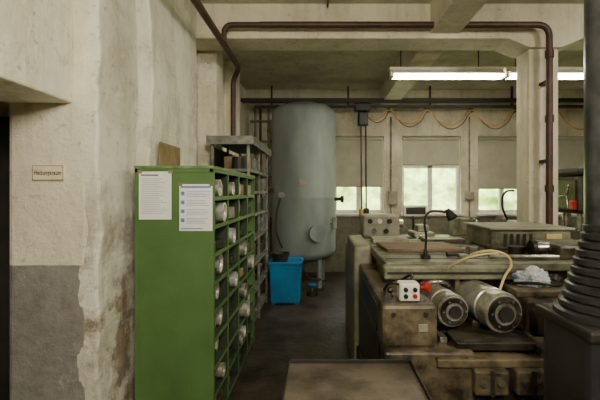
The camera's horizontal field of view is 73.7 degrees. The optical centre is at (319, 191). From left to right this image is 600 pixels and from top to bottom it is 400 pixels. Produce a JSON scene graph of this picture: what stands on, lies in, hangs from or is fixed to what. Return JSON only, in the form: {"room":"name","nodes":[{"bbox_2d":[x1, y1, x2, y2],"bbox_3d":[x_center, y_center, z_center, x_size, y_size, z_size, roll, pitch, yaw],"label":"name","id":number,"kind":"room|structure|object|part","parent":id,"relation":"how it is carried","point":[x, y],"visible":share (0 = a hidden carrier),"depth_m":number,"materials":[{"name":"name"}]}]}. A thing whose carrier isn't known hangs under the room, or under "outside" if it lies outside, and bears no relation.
{"room":"metal workshop","nodes":[
{"label":"metal workshop","id":0,"kind":"room"},
{"bbox_2d":[0,101,9,116],"bbox_3d":[-2.400,-0.175,2.780,1.199,3.550,0.140,0,0,0],"label":"wall","id":1,"kind":"structure","parent":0,"point":[4,107],"depth_m":2.71,"materials":[{"name":"brown"}]},
{"bbox_2d":[10,0,87,399],"bbox_3d":[-1.565,-0.175,2.525,0.470,3.550,0.450,0,0,0],"label":"wall","id":2,"kind":"structure","parent":0,"point":[49,225],"depth_m":2.30,"materials":[{"name":"paint"}]},
{"bbox_2d":[0,117,9,399],"bbox_3d":[-2.390,0.550,2.625,1.120,2.080,0.050,0,0,0],"label":"leaf","id":3,"kind":"object","parent":2,"relation":"attached to","point":[4,121],"visible":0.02,"depth_m":2.60,"materials":[{"name":"metal"}]},
{"bbox_2d":[32,165,64,180],"bbox_3d":[-1.558,-0.110,2.292,0.185,0.090,0.012,0,0,0],"label":"door sign","id":4,"kind":"object","parent":2,"relation":"attached to","point":[39,172],"visible":1,"depth_m":2.29,"materials":[{"name":"plastic"}]},
{"bbox_2d":[0,0,248,165],"bbox_3d":[-1.610,-0.175,2.750,0.380,3.550,10.500,0,0,0],"label":"wall","id":5,"kind":"structure","parent":0,"point":[36,35],"depth_m":2.05,"materials":[{"name":"paint"}]},
{"bbox_2d":[77,0,137,399],"bbox_3d":[-1.339,-0.175,2.535,0.161,3.550,0.489,0,0,0],"label":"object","id":6,"kind":"structure","parent":5,"relation":"attached to","point":[108,83],"depth_m":2.42,"materials":[{"name":"paint"}]},
{"bbox_2d":[135,0,197,165],"bbox_3d":[-1.321,-0.175,3.462,0.199,3.550,1.115,0,0,0],"label":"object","id":7,"kind":"structure","parent":5,"relation":"attached to","point":[167,67],"depth_m":3.19,"materials":[{"name":"paint"}]},
{"bbox_2d":[159,142,179,165],"bbox_3d":[-1.210,-0.230,3.235,0.010,0.300,0.430,0,0,0],"label":"board","id":8,"kind":"object","parent":5,"relation":"attached to","point":[169,155],"visible":0.56,"depth_m":3.18,"materials":[{"name":"brown wood"}]},
{"bbox_2d":[197,51,221,165],"bbox_3d":[-1.305,-0.175,4.750,0.230,3.550,0.300,0,0,0],"label":"trim","id":9,"kind":"structure","parent":5,"relation":"attached to","point":[209,63],"depth_m":4.60,"materials":[{"name":"paint"}]},
{"bbox_2d":[224,60,239,155],"bbox_3d":[-1.340,-0.175,6.100,0.160,3.550,0.400,0,0,0],"label":"trim","id":10,"kind":"structure","parent":5,"relation":"attached to","point":[229,68],"depth_m":5.90,"materials":[{"name":"paint"}]},
{"bbox_2d":[228,272,350,399],"bbox_3d":[1.550,1.650,2.800,9.500,0.100,11.000,0,0,0],"label":"floor","id":11,"kind":"structure","parent":0,"point":[315,328],"depth_m":4.43,"materials":[{"name":"concrete"}]},
{"bbox_2d":[134,166,254,399],"bbox_3d":[-0.917,0.716,3.354,0.534,1.768,1.620,0,0,0],"label":"tall cabinet","id":12,"kind":"object","parent":11,"relation":"on","point":[195,290],"visible":0.99,"depth_m":2.55,"materials":[{"name":"green metal"}]},
{"bbox_2d":[138,170,172,219],"bbox_3d":[-1.048,0.018,2.544,0.223,0.313,0.003,0,0,0],"label":"notice sheet","id":13,"kind":"object","parent":12,"relation":"attached to","point":[155,188],"visible":1,"depth_m":2.54,"materials":[{"name":"white paper"}]},
{"bbox_2d":[141,174,166,213],"bbox_3d":[-1.051,0.013,2.543,0.176,0.250,0.001,0,0,0],"label":"print","id":14,"kind":"object","parent":13,"relation":"attached to","point":[153,186],"depth_m":2.54,"materials":[{"name":"grey paper"}]},
{"bbox_3d":[-0.930,0.701,2.548,0.500,1.698,0.004,0,0,0],"label":"frame","id":15,"kind":"part","parent":12,"relation":"part of","materials":[{"name":"green paint"}]},
{"bbox_3d":[-0.930,0.698,2.560,0.500,1.705,0.020,0,0,0],"label":"panel","id":16,"kind":"part","parent":12,"relation":"part of","materials":[{"name":"green paint"}]},
{"bbox_3d":[-0.930,-0.158,3.354,0.508,0.020,1.620,0,0,0],"label":"panel","id":17,"kind":"part","parent":12,"relation":"part of","materials":[{"name":"green paint"}]},
{"bbox_2d":[178,183,213,230],"bbox_3d":[-0.789,0.095,2.544,0.227,0.306,0.003,0,0,0],"label":"poster","id":18,"kind":"object","parent":12,"relation":"attached to","point":[195,200],"visible":1,"depth_m":2.54,"materials":[{"name":"white paper"}]},
{"bbox_2d":[187,191,210,221],"bbox_3d":[-0.772,0.098,2.543,0.153,0.203,0.001,0,0,0],"label":"print","id":19,"kind":"object","parent":18,"relation":"attached to","point":[198,202],"depth_m":2.54},
{"bbox_3d":[-0.930,0.698,4.150,0.500,1.705,0.020,0,0,0],"label":"panel","id":20,"kind":"part","parent":12,"relation":"part of","materials":[{"name":"green paint"}]},
{"bbox_2d":[206,136,270,319],"bbox_3d":[-0.960,0.500,5.053,0.500,2.200,1.595,0,0,0],"label":"metal shelving","id":21,"kind":"object","parent":11,"relation":"on","point":[248,145],"depth_m":5.05,"materials":[{"name":"metal"}]},
{"bbox_2d":[206,136,270,156],"bbox_3d":[-0.960,-0.555,5.053,0.500,0.090,1.595,0,0,0],"label":"shelf","id":22,"kind":"object","parent":21,"relation":"on","point":[239,145],"depth_m":4.54,"materials":[{"name":"metal"}]},
{"bbox_3d":[-0.949,0.510,5.107,0.303,1.914,1.475,0,0,0],"label":"stored shelf parts","id":23,"kind":"part","parent":21,"relation":"part of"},
{"bbox_2d":[268,257,303,304],"bbox_3d":[-0.495,1.295,5.880,0.490,0.610,0.500,0,0,0],"label":"bin","id":24,"kind":"object","parent":11,"relation":"on","point":[285,277],"visible":0.94,"depth_m":5.66,"materials":[{"name":"plastic"}]},
{"bbox_2d":[271,251,289,261],"bbox_3d":[-0.580,0.953,5.860,0.280,0.130,0.280,0,0,0],"label":"bucket","id":25,"kind":"object","parent":24,"relation":"on","point":[278,256],"visible":0.91,"depth_m":5.77,"materials":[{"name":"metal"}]},
{"bbox_2d":[260,101,343,289],"bbox_3d":[-0.300,0.030,6.838,1.220,3.140,1.307,0,0,39],"label":"tank","id":26,"kind":"object","parent":11,"relation":"on","point":[304,219],"visible":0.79,"depth_m":6.46,"materials":[{"name":"metal"}]},
{"bbox_3d":[-0.265,-0.160,6.399,0.130,0.080,0.013,0,0,0],"label":"name plate","id":27,"kind":"part","parent":26,"relation":"part of","materials":[{"name":"beige metal"}]},
{"bbox_3d":[-0.010,1.304,6.628,0.080,0.568,0.080,0,0,0],"label":"leg","id":28,"kind":"part","parent":26,"relation":"part of","materials":[{"name":"paint"}]},
{"bbox_3d":[0.042,1.304,7.220,0.080,0.568,0.080,0,0,0],"label":"leg","id":29,"kind":"part","parent":26,"relation":"part of","materials":[{"name":"paint"}]},
{"bbox_2d":[306,283,317,296],"bbox_3d":[-0.120,1.510,6.200,0.180,0.180,0.180,0,0,0],"label":"valve","id":30,"kind":"object","parent":11,"relation":"on","point":[311,293],"visible":1,"depth_m":6.15,"materials":[{"name":"metal"}]},
{"bbox_2d":[282,359,431,399],"bbox_3d":[0.140,1.194,1.550,0.572,0.812,0.730,0,0,0],"label":"table top","id":31,"kind":"object","parent":11,"relation":"on","point":[306,379],"visible":1,"depth_m":1.70,"materials":[{"name":"brown wood"}]},
{"bbox_2d":[360,205,479,238],"bbox_3d":[1.450,0.900,5.955,1.900,1.400,0.690,0,0,0],"label":"bench lathe","id":32,"kind":"object","parent":11,"relation":"on","point":[371,224],"visible":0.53,"depth_m":5.80,"materials":[{"name":"metal"}]},
{"bbox_2d":[345,222,578,399],"bbox_3d":[1.145,0.940,3.445,1.710,1.320,2.910,0,0,0],"label":"machine","id":33,"kind":"object","parent":11,"relation":"on","point":[468,330],"visible":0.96,"depth_m":2.35,"materials":[{"name":"metal"}]},
{"bbox_3d":[0.328,0.720,2.700,0.010,0.160,0.800,0,0,0],"label":"panel","id":34,"kind":"part","parent":33,"relation":"part of","materials":[{"name":"metal"}]},
{"bbox_3d":[0.545,0.720,2.117,0.050,0.040,0.010,0,0,0],"label":"plate","id":35,"kind":"part","parent":33,"relation":"part of","materials":[{"name":"beige metal"}]},
{"bbox_2d":[420,208,457,258],"bbox_3d":[0.816,0.284,2.745,0.249,0.346,0.074,0,0,16],"label":"gooseneck lamp","id":36,"kind":"object","parent":33,"relation":"on","point":[450,214],"visible":1,"depth_m":2.75,"materials":[{"name":"black metal"}]},
{"bbox_3d":[0.898,0.157,2.722,0.080,0.092,0.076,0,0,0],"label":"lamp shade","id":37,"kind":"part","parent":36,"relation":"part of","materials":[{"name":"black plastic"}]},
{"bbox_3d":[0.733,0.680,2.532,0.243,0.190,0.549,0,0,0],"label":"motor","id":38,"kind":"part","parent":33,"relation":"part of","materials":[{"name":"grey metal"}]},
{"bbox_3d":[0.763,0.680,2.274,0.160,0.160,0.012,0,0,-7],"label":"motor","id":39,"kind":"part","parent":33,"relation":"part of","materials":[{"name":"metal"}]},
{"bbox_3d":[0.905,0.517,2.595,0.990,0.085,0.090,0,0,0],"label":"table rail","id":40,"kind":"part","parent":33,"relation":"part of","materials":[{"name":"metal"}]},
{"bbox_2d":[446,244,492,258],"bbox_3d":[1.108,0.428,2.918,0.444,0.057,0.219,0,0,-35],"label":"tools","id":41,"kind":"object","parent":33,"relation":"on","point":[469,249],"visible":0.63,"depth_m":2.87,"materials":[{"name":"metal"}]},
{"bbox_3d":[0.930,0.807,2.570,0.500,0.015,0.540,0,0,0],"label":"slide plate","id":42,"kind":"part","parent":33,"relation":"part of","materials":[{"name":"metal"}]},
{"bbox_3d":[0.999,0.680,2.522,0.290,0.230,0.611,0,0,0],"label":"motor","id":43,"kind":"part","parent":33,"relation":"part of","materials":[{"name":"grey metal"}]},
{"bbox_3d":[0.935,0.812,2.200,0.430,0.045,0.200,0,0,0],"label":"slide drawer","id":44,"kind":"part","parent":33,"relation":"part of","materials":[{"name":"metal"}]},
{"bbox_3d":[1.033,0.680,2.234,0.193,0.193,0.012,0,0,-7],"label":"motor","id":45,"kind":"part","parent":33,"relation":"part of","materials":[{"name":"metal"}]},
{"bbox_2d":[495,190,516,221],"bbox_3d":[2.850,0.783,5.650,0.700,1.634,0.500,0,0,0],"label":"desk lamp","id":46,"kind":"object","parent":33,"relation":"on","point":[498,218],"visible":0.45,"depth_m":5.59,"materials":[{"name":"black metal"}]},
{"bbox_3d":[2.629,0.185,5.600,0.187,0.438,0.030,0,0,0],"label":"work lamp arm","id":47,"kind":"part","parent":46,"relation":"part of","materials":[{"name":"black plastic"}]},
{"bbox_3d":[1.665,0.290,3.425,0.670,0.020,0.590,0,0,0],"label":"box lid","id":48,"kind":"part","parent":33,"relation":"part of","materials":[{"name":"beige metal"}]},
{"bbox_3d":[1.390,0.600,2.625,0.460,0.040,0.550,0,0,0],"label":"plate","id":49,"kind":"part","parent":33,"relation":"part of","materials":[{"name":"metal"}]},
{"bbox_2d":[511,265,550,287],"bbox_3d":[1.335,0.524,2.528,0.254,0.108,0.239,0,0,0],"label":"rag","id":50,"kind":"object","parent":33,"relation":"on","point":[533,273],"visible":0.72,"depth_m":2.46,"materials":[{"name":"fabric"}]},
{"bbox_3d":[1.840,0.375,3.146,0.120,0.090,0.012,0,0,0],"label":"box plate","id":51,"kind":"part","parent":33,"relation":"part of","materials":[{"name":"yellow metal"}]},
{"bbox_2d":[547,271,562,280],"bbox_3d":[1.522,0.552,2.679,0.157,0.052,0.152,0,0,-27],"label":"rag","id":52,"kind":"object","parent":33,"relation":"on","point":[553,276],"visible":0.36,"depth_m":2.63,"materials":[{"name":"fabric"}]},
{"bbox_2d":[517,49,557,224],"bbox_3d":[2.330,0.050,4.300,0.320,3.100,0.280,0,0,0],"label":"pillar","id":53,"kind":"structure","parent":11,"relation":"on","point":[531,64],"depth_m":4.16,"materials":[{"name":"paint"}]},
{"bbox_2d":[539,49,553,224],"bbox_3d":[2.305,0.090,4.068,0.084,3.020,0.180,0,0,0],"label":"pipe","id":54,"kind":"object","parent":53,"relation":"attached to","point":[549,54],"visible":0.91,"depth_m":3.99,"materials":[{"name":"metal"}]},
{"bbox_2d":[558,167,583,231],"bbox_3d":[3.025,0.660,4.825,0.550,1.880,0.650,0,0,0],"label":"press","id":55,"kind":"object","parent":11,"relation":"on","point":[570,180],"visible":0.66,"depth_m":4.63,"materials":[{"name":"metal"}]},
{"bbox_2d":[569,201,576,209],"bbox_3d":[2.882,0.150,4.560,0.045,0.100,0.080,0,0,0],"label":"switch","id":56,"kind":"object","parent":55,"relation":"attached to","point":[572,204],"depth_m":4.53,"materials":[{"name":"plastic"}]},
{"bbox_2d":[543,317,599,399],"bbox_3d":[1.230,1.050,1.610,0.540,1.100,0.380,0,0,0],"label":"knee casting","id":57,"kind":"object","parent":11,"relation":"on","point":[571,364],"visible":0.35,"depth_m":1.55,"materials":[{"name":"metal"}]},
{"bbox_2d":[535,303,599,343],"bbox_3d":[1.228,0.517,1.600,0.545,0.045,0.380,0,0,0],"label":"flange","id":58,"kind":"object","parent":57,"relation":"attached to","point":[591,334],"visible":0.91,"depth_m":1.53,"materials":[{"name":"metal"}]},
{"bbox_2d":[553,224,599,327],"bbox_3d":[1.180,0.305,1.600,0.430,0.390,0.430,0,0,0],"label":"bellows","id":59,"kind":"object","parent":58,"relation":"on","point":[578,300],"visible":0.96,"depth_m":1.56,"materials":[{"name":"rubber"}]},
{"bbox_2d":[584,0,599,233],"bbox_3d":[1.180,-0.700,1.600,0.210,1.800,0.210,0,0,0],"label":"machine column","id":60,"kind":"structure","parent":59,"relation":"on","point":[591,7],"depth_m":1.58,"materials":[{"name":"black metal"}]},
{"bbox_2d":[336,186,382,186],"bbox_3d":[0.780,-0.112,8.053,0.960,0.025,0.017,0,0,0],"label":"bar","id":61,"kind":"object","parent":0,"point":[336,186],"depth_m":8.05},
{"bbox_2d":[200,0,583,89],"bbox_3d":[1.550,-2.025,2.800,9.500,0.150,11.000,0,0,0],"label":"ceiling","id":62,"kind":"structure","parent":0,"point":[260,70],"depth_m":6.12,"materials":[{"name":"paint"}]},
{"bbox_2d":[196,4,583,58],"bbox_3d":[2.290,-1.725,4.320,7.420,0.450,0.360,0,0,0],"label":"beam","id":63,"kind":"structure","parent":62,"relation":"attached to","point":[566,21],"depth_m":4.14,"materials":[{"name":"paint"}]},
{"bbox_2d":[377,51,442,109],"bbox_3d":[1.290,-1.795,6.260,0.300,0.310,3.480,0,0,0],"label":"beam","id":64,"kind":"structure","parent":62,"relation":"attached to","point":[394,89],"depth_m":5.88,"materials":[{"name":"paint"}]},
{"bbox_2d":[241,98,583,102],"bbox_3d":[2.290,-1.635,7.160,7.400,0.070,0.120,0,0,0],"label":"pipe","id":65,"kind":"object","parent":64,"relation":"attached to","point":[243,100],"visible":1,"depth_m":7.10,"materials":[{"name":"metal"}]},
{"bbox_2d":[354,103,370,215],"bbox_3d":[0.740,-0.470,6.990,0.280,2.140,0.180,0,0,0],"label":"chain hoist","id":66,"kind":"object","parent":65,"relation":"hanging from","point":[362,109],"visible":0.88,"depth_m":6.97,"materials":[{"name":"black plastic"}]},
{"bbox_3d":[0.725,-0.430,7.000,0.040,1.460,0.030,0,0,0],"label":"chain","id":67,"kind":"part","parent":66,"relation":"part of","materials":[{"name":"black metal"}]},
{"bbox_3d":[0.750,-1.275,6.990,0.180,0.250,0.140,0,0,0],"label":"hoist motor","id":68,"kind":"part","parent":66,"relation":"part of","materials":[{"name":"black plastic"}]},
{"bbox_3d":[0.805,-0.430,7.000,0.040,1.460,0.030,0,0,0],"label":"chain","id":69,"kind":"part","parent":66,"relation":"part of","materials":[{"name":"metal"}]},
{"bbox_2d":[254,86,583,107],"bbox_3d":[2.375,-1.740,7.330,7.150,0.400,0.060,0,0,0],"label":"rail","id":70,"kind":"object","parent":62,"relation":"hanging from","point":[511,105],"visible":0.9,"depth_m":7.30,"materials":[{"name":"metal"}]},
{"bbox_3d":[2.375,-1.565,7.330,7.150,0.050,0.060,0,0,0],"label":"rail","id":71,"kind":"part","parent":70,"relation":"part of","materials":[{"name":"metal"}]},
{"bbox_2d":[368,107,583,129],"bbox_3d":[2.893,-1.332,7.263,4.335,0.417,0.054,0,0,0],"label":"cable","id":72,"kind":"object","parent":70,"relation":"hanging from","point":[388,110],"visible":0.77,"depth_m":7.24,"materials":[{"name":"metal"}]},
{"bbox_2d":[388,51,504,79],"bbox_3d":[1.570,-1.684,5.000,1.420,0.528,0.270,0,0,0],"label":"lamp","id":73,"kind":"object","parent":62,"relation":"hanging from","point":[400,72],"visible":0.84,"depth_m":4.93,"materials":[{"name":"white paint"}]},
{"bbox_2d":[388,67,503,71],"bbox_3d":[1.570,-1.525,5.000,1.420,0.050,0.120,0,0,0],"label":"tray","id":74,"kind":"object","parent":73,"relation":"on","point":[390,69],"depth_m":4.94,"materials":[{"name":"white paint"}]},
{"bbox_2d":[430,0,487,32],"bbox_3d":[1.290,-1.795,0.820,0.300,0.310,6.640,0,0,0],"label":"beam","id":75,"kind":"structure","parent":62,"relation":"attached to","point":[448,16],"depth_m":3.76,"materials":[{"name":"paint"}]},
{"bbox_2d":[260,21,552,49],"bbox_3d":[0.868,-1.555,4.020,2.935,0.310,0.064,0,0,0],"label":"pipe","id":76,"kind":"object","parent":75,"relation":"attached to","point":[263,24],"visible":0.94,"depth_m":3.99,"materials":[{"name":"brown metal"}]},
{"bbox_2d":[500,59,516,79],"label":"lamp","id":77,"kind":"object","parent":62,"relation":"hanging from","point":[510,72],"depth_m":4.94,"materials":[{"name":"white paint"}]},
{"bbox_2d":[558,67,583,78],"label":"lamp","id":78,"kind":"object","parent":62,"relation":"hanging from","point":[563,73],"depth_m":4.93,"materials":[{"name":"white paint"}]},
{"bbox_2d":[504,67,583,69],"bbox_3d":[2.995,-1.525,5.000,1.410,0.050,0.120,0,0,0],"label":"tray","id":79,"kind":"object","parent":78,"relation":"on","point":[506,68],"depth_m":4.94,"materials":[{"name":"white paint"}]},
{"bbox_2d":[249,104,583,271],"bbox_3d":[1.400,-0.175,8.150,9.200,3.550,0.300,0,0,0],"label":"wall","id":80,"kind":"structure","parent":0,"point":[346,118],"depth_m":8.00,"materials":[{"name":"paint"}]},
{"bbox_2d":[250,109,271,267],"bbox_3d":[-1.040,-0.075,7.918,0.680,3.150,0.073,0,0,0],"label":"pipes","id":81,"kind":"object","parent":80,"relation":"attached to","point":[255,120],"depth_m":7.91,"materials":[{"name":"metal"}]},
{"bbox_2d":[336,141,382,185],"bbox_3d":[0.780,-0.610,8.053,0.960,0.980,0.006,0,0,0],"label":"blind","id":82,"kind":"object","parent":80,"relation":"attached to","point":[348,159],"visible":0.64,"depth_m":8.05,"materials":[{"name":"grey fabric"}]},
{"bbox_2d":[336,137,382,140],"bbox_3d":[0.780,-1.070,8.050,0.960,0.070,0.070,0,0,0],"label":"roller","id":83,"kind":"object","parent":82,"relation":"attached to","point":[337,138],"depth_m":8.02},
{"bbox_2d":[336,187,382,212],"bbox_3d":[0.780,-0.350,8.130,1.000,1.540,0.060,0,0,0],"label":"frame","id":84,"kind":"object","parent":80,"relation":"attached to","point":[358,189],"visible":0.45,"depth_m":8.10,"materials":[{"name":"white paint"}]},
{"bbox_2d":[336,213,386,215],"bbox_3d":[0.780,0.448,8.005,1.080,0.045,0.170,0,0,0],"label":"sill","id":85,"kind":"structure","parent":80,"relation":"attached to","point":[337,214],"depth_m":7.92,"materials":[{"name":"white paint"}]},
{"bbox_2d":[245,90,583,103],"bbox_3d":[2.290,-1.855,7.810,7.420,0.190,0.380,0,0,0],"label":"trim","id":86,"kind":"structure","parent":80,"relation":"attached to","point":[248,93],"depth_m":7.62,"materials":[{"name":"paint"}]},
{"bbox_2d":[402,141,458,163],"bbox_3d":[2.230,-0.830,8.053,1.140,0.540,0.006,0,0,0],"label":"blind","id":87,"kind":"object","parent":80,"relation":"attached to","point":[413,152],"visible":1,"depth_m":8.05,"materials":[{"name":"grey fabric"}]},
{"bbox_2d":[402,164,458,164],"bbox_3d":[2.230,-0.552,8.053,1.140,0.025,0.017,0,0,0],"label":"bar","id":88,"kind":"object","parent":87,"relation":"attached to","point":[402,164],"depth_m":8.05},
{"bbox_2d":[402,137,459,140],"bbox_3d":[2.230,-1.070,8.050,1.140,0.070,0.070,0,0,0],"label":"roller","id":89,"kind":"object","parent":87,"relation":"attached to","point":[403,138],"depth_m":8.02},
{"bbox_2d":[402,165,458,212],"bbox_3d":[2.230,-0.350,8.130,1.180,1.540,0.060,0,0,0],"label":"frame","id":90,"kind":"object","parent":80,"relation":"attached to","point":[429,167],"visible":0.54,"depth_m":8.10,"materials":[{"name":"white paint"}]},
{"bbox_2d":[388,117,473,217],"bbox_3d":[2.210,-0.400,7.954,1.700,2.200,0.088,0,0,0],"label":"conduit","id":91,"kind":"object","parent":80,"relation":"attached to","point":[392,195],"depth_m":7.94,"materials":[{"name":"metal"}]},
{"bbox_2d":[400,213,463,215],"bbox_3d":[2.230,0.448,8.005,1.260,0.045,0.170,0,0,0],"label":"sill","id":92,"kind":"structure","parent":80,"relation":"attached to","point":[401,214],"depth_m":7.92,"materials":[{"name":"white paint"}]},
{"bbox_2d":[476,213,516,215],"bbox_3d":[3.680,0.448,8.005,1.120,0.045,0.170,0,0,0],"label":"sill","id":93,"kind":"structure","parent":80,"relation":"attached to","point":[477,214],"depth_m":7.92,"materials":[{"name":"white paint"}]},
{"bbox_2d":[478,141,516,187],"bbox_3d":[3.680,-0.590,8.053,1.000,1.020,0.006,0,0,0],"label":"blind","id":94,"kind":"object","parent":80,"relation":"attached to","point":[497,160],"visible":0.64,"depth_m":8.05,"materials":[{"name":"grey fabric"}]},
{"bbox_2d":[478,188,516,188],"bbox_3d":[3.680,-0.072,8.053,1.000,0.025,0.017,0,0,0],"label":"bar","id":95,"kind":"object","parent":94,"relation":"attached to","point":[478,188],"depth_m":8.05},
{"bbox_2d":[478,137,516,140],"bbox_3d":[3.680,-1.070,8.050,1.000,0.070,0.070,0,0,0],"label":"roller","id":96,"kind":"object","parent":94,"relation":"attached to","point":[479,138],"depth_m":8.02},
{"bbox_2d":[478,189,516,212],"bbox_3d":[3.680,-0.350,8.130,1.040,1.540,0.060,0,0,0],"label":"frame","id":97,"kind":"object","parent":80,"relation":"attached to","point":[500,191],"visible":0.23,"depth_m":8.10,"materials":[{"name":"white paint"}]},
{"bbox_3d":[1.400,-0.175,-2.600,9.200,3.550,0.200,0,0,0],"label":"wall","id":98,"kind":"structure","parent":0,"visible":0},
{"bbox_2d":[190,0,240,135],"bbox_3d":[-1.045,-1.081,1.306,0.175,0.941,7.593,0,0,0],"label":"pipe","id":99,"kind":"object","parent":98,"relation":"attached to","point":[198,5],"visible":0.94,"depth_m":4.31,"materials":[{"name":"brown metal"}]},
{"bbox_2d":[221,22,259,42],"bbox_3d":[-0.798,-1.607,4.020,0.396,0.199,0.056,0,0,0],"label":"pipe","id":100,"kind":"object","parent":99,"relation":"attached to","point":[228,25],"visible":0.91,"depth_m":4.00,"materials":[{"name":"brown metal"}]},
{"label":"outside","id":101,"kind":"structure","parent":0,"visible":0},
{"bbox_3d":[3.000,1.670,13.150,26.000,0.100,9.700,0,0,0],"label":"ground","id":102,"kind":"structure","parent":101,"visible":0},
{"bbox_2d":[337,168,516,209],"bbox_3d":[4.000,-0.692,14.194,16.010,4.584,3.278,0,0,0],"label":"hedge","id":103,"kind":"object","parent":102,"relation":"on","point":[415,179],"visible":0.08,"depth_m":13.88,"materials":[{"name":"green plant"}]},
{"bbox_3d":[5.080,-0.350,8.130,1.040,1.540,0.060,0,0,0],"label":"frame","id":104,"kind":"object","parent":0,"visible":0},
{"bbox_2d":[558,141,583,168],"bbox_3d":[5.080,-0.700,8.053,1.000,0.800,0.006,0,0,0],"label":"blind","id":105,"kind":"object","parent":104,"relation":"attached to","point":[570,153],"visible":0.21,"depth_m":8.05,"materials":[{"name":"grey fabric"}]},
{"bbox_2d":[558,137,583,140],"bbox_3d":[5.080,-1.070,8.050,1.000,0.070,0.070,0,0,0],"label":"roller","id":106,"kind":"object","parent":105,"relation":"attached to","point":[559,138],"depth_m":8.02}
]}

